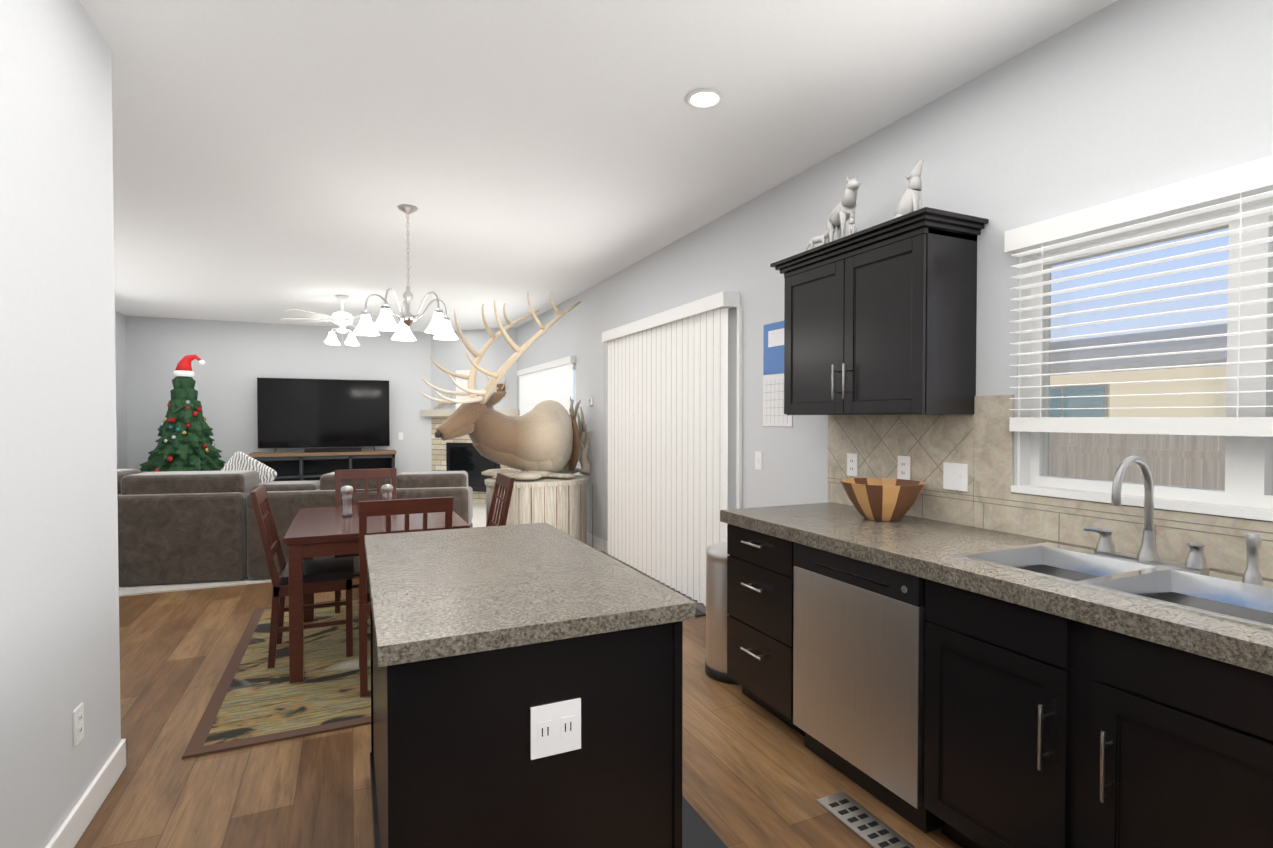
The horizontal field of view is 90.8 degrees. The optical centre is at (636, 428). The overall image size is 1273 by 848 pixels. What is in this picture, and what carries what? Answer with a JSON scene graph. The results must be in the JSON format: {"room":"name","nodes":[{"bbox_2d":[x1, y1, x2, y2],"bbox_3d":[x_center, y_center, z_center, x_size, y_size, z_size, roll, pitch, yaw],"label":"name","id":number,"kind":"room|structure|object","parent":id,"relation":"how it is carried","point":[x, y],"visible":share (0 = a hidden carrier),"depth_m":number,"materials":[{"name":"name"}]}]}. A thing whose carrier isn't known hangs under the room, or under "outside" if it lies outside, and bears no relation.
{"room":"kitchen","nodes":[
{"label":"kitchen","id":0,"kind":"room"},
{"bbox_2d":[0,0,120,847],"bbox_3d":[-2.687,-0.047,1.537,1.970,2.770,1.040,0,1,-25],"label":"wall block","id":1,"kind":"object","parent":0,"point":[59,625],"visible":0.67,"depth_m":1.92,"materials":[{"name":"paint"}]},
{"bbox_2d":[73,702,83,746],"bbox_3d":[-1.827,0.970,2.057,0.008,0.115,0.070,0,1,-25],"label":"outlet","id":2,"kind":"object","parent":1,"relation":"attached to","point":[78,724],"visible":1,"depth_m":2.05,"materials":[{"name":"white plastic"}]},
{"bbox_2d":[45,738,126,847],"bbox_3d":[-1.779,1.276,1.963,0.015,0.110,1.020,0,1,-25],"label":"baseboard","id":3,"kind":"structure","parent":1,"relation":"attached to","point":[81,815],"depth_m":2.12,"materials":[{"name":"white wood"}]},
{"bbox_2d":[115,311,127,468],"bbox_3d":[-4.465,-0.069,2.820,0.200,2.770,12.650,0,1,-25],"label":"wall","id":4,"kind":"structure","parent":0,"point":[120,355],"depth_m":8.41,"materials":[{"name":"paint"}]},
{"bbox_2d":[125,315,431,474],"bbox_3d":[-4.790,-0.184,9.733,5.350,2.770,0.200,0,1,-25],"label":"wall","id":5,"kind":"structure","parent":0,"point":[239,358],"depth_m":9.20,"materials":[{"name":"paint"}]},
{"bbox_2d":[119,503,601,596],"bbox_3d":[-3.669,1.282,7.543,5.150,0.112,4.760,0,1,-25],"label":"floor carpet","id":6,"kind":"object","parent":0,"point":[479,515],"depth_m":5.10,"materials":[{"name":"beige carpet"}]},
{"bbox_2d":[139,354,225,471],"bbox_3d":[-5.966,0.112,8.299,1.200,2.194,1.257,0,1,-25],"label":"tree","id":7,"kind":"object","parent":6,"relation":"on","point":[185,440],"visible":0.67,"depth_m":8.13,"materials":[{"name":"green plastic"}]},
{"bbox_2d":[117,451,472,586],"bbox_3d":[-3.401,0.727,6.099,3.500,1.044,1.870,0,1,-13],"label":"sofa","id":8,"kind":"object","parent":6,"relation":"on","point":[177,527],"visible":0.48,"depth_m":5.15,"materials":[{"name":"fabric"}]},
{"bbox_2d":[247,450,395,480],"bbox_3d":[-4.652,0.770,9.397,1.950,0.847,0.485,0,1,-25],"label":"tv stand","id":9,"kind":"object","parent":6,"relation":"on","point":[299,466],"visible":0.46,"depth_m":9.40,"materials":[{"name":"brown wood"}]},
{"bbox_2d":[257,378,389,452],"bbox_3d":[-4.678,-0.202,9.451,1.780,1.086,0.265,0,1,-25],"label":"screen","id":10,"kind":"object","parent":9,"relation":"on","point":[300,413],"visible":1,"depth_m":9.41,"materials":[{"name":"black plastic"}]},
{"bbox_2d":[304,447,360,452],"bbox_3d":[-4.516,0.317,9.344,0.760,0.059,0.090,0,1,-25],"label":"soundbar","id":11,"kind":"object","parent":9,"relation":"on","point":[352,449],"visible":1,"depth_m":9.30,"materials":[{"name":"black plastic"}]},
{"bbox_2d":[421,327,519,502],"bbox_3d":[-2.642,-0.192,9.877,1.316,2.754,1.316,0,1,-25],"label":"fireplace","id":12,"kind":"object","parent":6,"relation":"on","point":[461,453],"visible":0.31,"depth_m":10.00,"materials":[{"name":"stone"}]},
{"bbox_2d":[434,394,455,408],"bbox_3d":[-3.095,-0.472,10.115,0.301,0.307,0.301,0,1,-25],"label":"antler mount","id":13,"kind":"object","parent":12,"relation":"on","point":[440,404],"visible":0.54,"depth_m":10.13,"materials":[{"name":"beige"}]},
{"bbox_2d":[456,370,469,408],"bbox_3d":[-2.721,-0.614,9.942,0.260,0.620,0.118,0,1,20],"label":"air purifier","id":14,"kind":"object","parent":12,"relation":"on","point":[462,382],"visible":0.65,"depth_m":9.90,"materials":[{"name":"white plastic"}]},
{"bbox_2d":[484,362,505,396],"bbox_3d":[-2.170,-0.759,9.644,0.324,0.522,0.324,0,1,-25],"label":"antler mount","id":15,"kind":"object","parent":12,"relation":"attached to","point":[500,387],"visible":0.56,"depth_m":9.76,"materials":[{"name":"beige"}]},
{"bbox_2d":[485,475,592,546],"bbox_3d":[-1.016,0.877,6.444,1.061,0.732,0.780,0,1,-25],"label":"pedestal","id":16,"kind":"object","parent":6,"relation":"on","point":[559,504],"visible":0.54,"depth_m":6.13,"materials":[{"name":"beige wood"}]},
{"bbox_2d":[420,293,591,479],"bbox_3d":[-1.295,-0.423,6.368,1.743,1.856,1.134,0,1,-25],"label":"mount","id":17,"kind":"object","parent":16,"relation":"on","point":[542,439],"visible":0.96,"depth_m":6.23,"materials":[{"name":"brown fur"}]},
{"bbox_2d":[74,551,961,847],"bbox_3d":[-1.085,1.383,1.880,5.150,0.100,7.690,0,1,-25],"label":"floor","id":18,"kind":"structure","parent":0,"point":[754,775],"depth_m":2.44,"materials":[{"name":"laminate"}]},
{"bbox_2d":[182,598,370,758],"bbox_3d":[-1.567,1.294,3.791,1.520,0.012,2.130,0,1,-25],"label":"rug","id":19,"kind":"object","parent":18,"relation":"on","point":[254,700],"visible":0.36,"depth_m":3.09,"materials":[{"name":"multicoloured fabric"}]},
{"bbox_2d":[250,484,354,668],"bbox_3d":[-1.916,0.811,3.641,0.506,0.957,0.438,0,1,-25],"label":"chair","id":20,"kind":"object","parent":19,"relation":"on","point":[328,574],"visible":1,"depth_m":3.53,"materials":[{"name":"brown wood"}]},
{"bbox_2d":[334,468,396,612],"bbox_3d":[-1.992,0.795,4.641,0.438,0.957,0.506,0,1,-25],"label":"chair","id":21,"kind":"object","parent":19,"relation":"on","point":[365,474],"visible":0.23,"depth_m":4.81,"materials":[{"name":"brown wood"}]},
{"bbox_2d":[283,505,469,682],"bbox_3d":[-1.595,0.912,3.871,0.920,0.747,1.150,0,1,-25],"label":"dining table","id":22,"kind":"object","parent":19,"relation":"on","point":[311,533],"visible":0.54,"depth_m":3.29,"materials":[{"name":"brown wood"}]},
{"bbox_2d":[341,486,352,516],"bbox_3d":[-1.785,0.445,3.870,0.072,0.187,0.071,0,1,-25],"label":"salt grinder","id":23,"kind":"object","parent":22,"relation":"on","point":[346,491],"visible":1,"depth_m":3.85,"materials":[{"name":"silver metal"}]},
{"bbox_2d":[381,484,392,499],"bbox_3d":[-1.572,0.443,3.956,0.072,0.187,0.071,0,1,-25],"label":"pepper grinder","id":24,"kind":"object","parent":22,"relation":"on","point":[386,489],"visible":0.67,"depth_m":3.93,"materials":[{"name":"silver metal"}]},
{"bbox_2d":[358,497,453,696],"bbox_3d":[-1.215,0.818,3.277,0.438,0.957,0.506,0,1,-25],"label":"chair","id":25,"kind":"object","parent":19,"relation":"on","point":[406,507],"visible":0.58,"depth_m":3.05,"materials":[{"name":"brown wood"}]},
{"bbox_2d":[486,473,514,526],"bbox_3d":[-1.119,0.802,4.224,0.506,0.957,0.438,0,1,-25],"label":"chair","id":26,"kind":"object","parent":19,"relation":"on","point":[505,481],"visible":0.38,"depth_m":4.29,"materials":[{"name":"brown wood"}]},
{"bbox_2d":[367,570,682,847],"bbox_3d":[-0.450,0.895,1.977,0.692,0.872,1.232,0,1,-25],"label":"kitchen island","id":27,"kind":"object","parent":18,"relation":"on","point":[526,685],"depth_m":1.42,"materials":[{"name":"laminate"}]},
{"bbox_2d":[364,522,694,669],"bbox_3d":[-0.451,0.437,1.971,0.718,0.041,1.292,0,1,-25],"label":"island countertop","id":28,"kind":"structure","parent":27,"relation":"on","point":[435,595],"depth_m":1.61,"materials":[{"name":"grey stone"}]},
{"bbox_2d":[695,608,705,616],"bbox_3d":[0.120,1.279,4.561,0.470,0.016,0.730,0,1,-25],"label":"area rug","id":29,"kind":"object","parent":18,"relation":"on","point":[698,613],"visible":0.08,"depth_m":4.33,"materials":[{"name":"grey fabric"}]},
{"bbox_2d":[682,796,727,847],"bbox_3d":[0.014,1.319,2.194,0.320,0.016,0.850,0,1,-25],"label":"area rug","id":30,"kind":"object","parent":18,"relation":"on","point":[698,831],"depth_m":2.04,"materials":[{"name":"grey fabric"}]},
{"bbox_2d":[705,542,739,684],"bbox_3d":[0.528,0.963,3.362,0.318,0.690,0.318,0,1,-25],"label":"trash can","id":31,"kind":"object","parent":18,"relation":"on","point":[716,616],"visible":0.35,"depth_m":3.26,"materials":[{"name":"silver metal"}]},
{"bbox_2d":[816,792,915,847],"bbox_3d":[0.769,1.325,2.093,0.120,0.006,0.360,0,1,-25],"label":"floor vent","id":32,"kind":"object","parent":18,"relation":"in","point":[866,826],"visible":1,"depth_m":2.11,"materials":[{"name":"silver metal"}]},
{"bbox_2d":[793,542,941,832],"bbox_3d":[1.043,0.897,2.426,0.598,0.853,0.625,0,1,-25],"label":"dishwasher","id":33,"kind":"object","parent":18,"relation":"on","point":[858,669],"visible":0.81,"depth_m":2.24,"materials":[{"name":"silver metal"}]},
{"bbox_2d":[720,395,1272,847],"bbox_3d":[1.197,0.609,1.647,1.178,1.455,3.323,0,1,-25],"label":"kitchen cabinets","id":34,"kind":"object","parent":18,"relation":"on","point":[1098,675],"depth_m":1.79,"materials":[{"name":"black wood"}]},
{"bbox_2d":[847,453,857,476],"bbox_3d":[1.105,0.185,3.214,0.008,0.115,0.070,0,1,-25],"label":"outlet","id":35,"kind":"object","parent":34,"relation":"attached to","point":[852,464],"visible":1,"depth_m":3.21,"materials":[{"name":"white plastic"}]},
{"bbox_2d":[840,478,925,520],"bbox_3d":[1.094,0.319,2.797,0.360,0.165,0.360,0,1,-25],"label":"bowl","id":36,"kind":"object","parent":34,"relation":"on","point":[881,499],"visible":1,"depth_m":2.70,"materials":[{"name":"brown wood"}]},
{"bbox_2d":[897,456,910,479],"bbox_3d":[1.242,0.185,2.915,0.008,0.115,0.070,0,1,-25],"label":"outlet","id":37,"kind":"object","parent":34,"relation":"attached to","point":[904,468],"visible":0.98,"depth_m":2.91,"materials":[{"name":"white plastic"}]},
{"bbox_2d":[943,462,967,491],"bbox_3d":[1.354,0.204,2.666,0.012,0.115,0.116,0,1,-25],"label":"light switch","id":38,"kind":"object","parent":34,"relation":"attached to","point":[955,476],"visible":1,"depth_m":2.66,"materials":[{"name":"white plastic"}]},
{"bbox_2d":[79,0,1116,331],"bbox_3d":[-2.073,-1.548,3.997,5.550,0.150,12.850,0,1,-25],"label":"ceiling","id":39,"kind":"structure","parent":0,"point":[273,160],"depth_m":3.04,"materials":[{"name":"paint"}]},
{"bbox_2d":[281,295,398,346],"bbox_3d":[-3.369,-1.233,7.257,1.345,0.589,1.350,0,1,-25],"label":"ceiling fan","id":40,"kind":"object","parent":39,"relation":"hanging from","point":[342,319],"visible":0.98,"depth_m":7.16,"materials":[{"name":"white"}]},
{"bbox_2d":[352,204,457,340],"bbox_3d":[-1.539,-1.052,4.213,0.683,0.849,0.664,0,1,-25],"label":"chandelier","id":41,"kind":"object","parent":39,"relation":"hanging from","point":[439,326],"visible":1,"depth_m":4.14,"materials":[{"name":"white glass"}]},
{"bbox_2d":[685,89,723,108],"bbox_3d":[0.300,-1.447,2.755,0.170,0.012,0.170,0,1,-25],"label":"recessed light","id":42,"kind":"object","parent":39,"relation":"in","point":[705,98],"visible":1,"depth_m":2.76,"materials":[{"name":"white"}]},
{"bbox_2d":[517,0,1272,541],"bbox_3d":[0.361,-0.107,5.132,0.200,2.770,12.850,0,1,-25],"label":"wall","id":43,"kind":"structure","parent":0,"point":[1119,100],"depth_m":2.53,"materials":[{"name":"paint"}]},
{"bbox_2d":[588,397,592,405],"bbox_3d":[-0.494,-0.292,6.728,0.025,0.085,0.110,0,1,-25],"label":"thermostat","id":44,"kind":"object","parent":43,"relation":"attached to","point":[590,401],"visible":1,"depth_m":6.70,"materials":[{"name":"white plastic"}]},
{"bbox_2d":[587,533,606,552],"bbox_3d":[-1.280,1.167,8.488,0.015,0.110,5.020,0,1,-25],"label":"baseboard","id":45,"kind":"structure","parent":43,"relation":"attached to","point":[597,542],"depth_m":6.55,"materials":[{"name":"white wood"}]},
{"bbox_2d":[602,291,739,605],"bbox_3d":[0.174,0.163,5.145,0.128,2.160,2.180,0,1,-25],"label":"vertical blinds","id":46,"kind":"object","parent":43,"relation":"attached to","point":[667,436],"visible":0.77,"depth_m":4.90,"materials":[{"name":"white plastic"}]},
{"bbox_2d":[736,307,742,508],"bbox_3d":[0.836,0.251,3.832,0.020,2.098,1.000,0,1,-25],"label":"door frame","id":47,"kind":"structure","parent":43,"relation":"attached to","point":[739,309],"depth_m":4.14,"materials":[{"name":"white"}]},
{"bbox_2d":[755,451,761,469],"bbox_3d":[0.772,0.203,3.978,0.012,0.115,0.070,0,1,-25],"label":"light switch","id":48,"kind":"object","parent":43,"relation":"attached to","point":[758,460],"visible":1,"depth_m":3.98,"materials":[{"name":"white plastic"}]},
{"bbox_2d":[763,321,792,425],"bbox_3d":[0.853,-0.330,3.800,0.006,0.630,0.285,0,1,-25],"label":"calendar","id":49,"kind":"object","parent":43,"relation":"attached to","point":[773,385],"visible":0.81,"depth_m":3.83,"materials":[{"name":"white paper"}]},
{"bbox_2d":[770,207,988,414],"bbox_3d":[1.062,-0.460,2.915,0.355,0.790,0.975,0,1,-25],"label":"upper cabinet","id":50,"kind":"object","parent":43,"relation":"attached to","point":[880,319],"visible":1,"depth_m":2.64,"materials":[{"name":"black wood"}]},
{"bbox_2d":[805,176,860,250],"bbox_3d":[0.992,-1.018,3.032,0.146,0.318,0.375,0,1,-22],"label":"figurine","id":51,"kind":"object","parent":50,"relation":"on","point":[843,212],"depth_m":2.95,"materials":[{"name":"white ceramic"}]},
{"bbox_2d":[893,159,923,217],"bbox_3d":[1.165,-0.996,2.695,0.188,0.285,0.147,1,1,41],"label":"figurine","id":52,"kind":"object","parent":50,"relation":"on","point":[911,201],"depth_m":2.66,"materials":[{"name":"white ceramic"}]},
{"bbox_2d":[1011,196,1272,520],"bbox_3d":[1.810,-0.204,1.822,0.130,0.923,1.408,0,1,-25],"label":"kitchen window","id":53,"kind":"structure","parent":43,"relation":"in","point":[1247,492],"depth_m":2.01,"materials":[{"name":"white"}]},
{"bbox_2d":[1004,155,1272,436],"bbox_3d":[1.733,-0.363,1.791,0.065,0.767,1.400,0,1,-25],"label":"window blinds","id":54,"kind":"object","parent":53,"relation":"attached to","point":[1240,184],"visible":1,"depth_m":1.98,"materials":[{"name":"white plastic"}]},
{"label":"outside","id":55,"kind":"structure","parent":0,"visible":0},
{"bbox_3d":[15.809,1.638,16.473,37.200,0.100,33.000,0,1,-25],"label":"ground","id":56,"kind":"structure","parent":55,"visible":0},
{"bbox_2d":[1050,324,1226,486],"bbox_3d":[13.305,-0.378,11.448,4.000,4.100,36.000,0,1,-25],"label":"house","id":57,"kind":"structure","parent":56,"relation":"on","point":[1127,387],"depth_m":13.66,"materials":[{"name":"beige"}]},
{"bbox_2d":[1049,432,1272,493],"bbox_3d":[6.330,0.824,7.460,0.060,1.830,22.500,0,1,-25],"label":"fence","id":58,"kind":"object","parent":56,"relation":"on","point":[1130,446],"depth_m":7.67,"materials":[{"name":"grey wood"}]},
{"bbox_3d":[-1.171,-0.359,8.352,0.130,0.833,2.528,0,1,-25],"label":"living room window","id":59,"kind":"structure","parent":0,"visible":0},
{"bbox_2d":[517,356,575,415],"bbox_3d":[-1.248,-0.440,8.322,0.065,0.821,2.520,0,1,-25],"label":"window blinds","id":60,"kind":"object","parent":59,"relation":"attached to","point":[551,380],"visible":0.75,"depth_m":8.09,"materials":[{"name":"white"}]}
]}

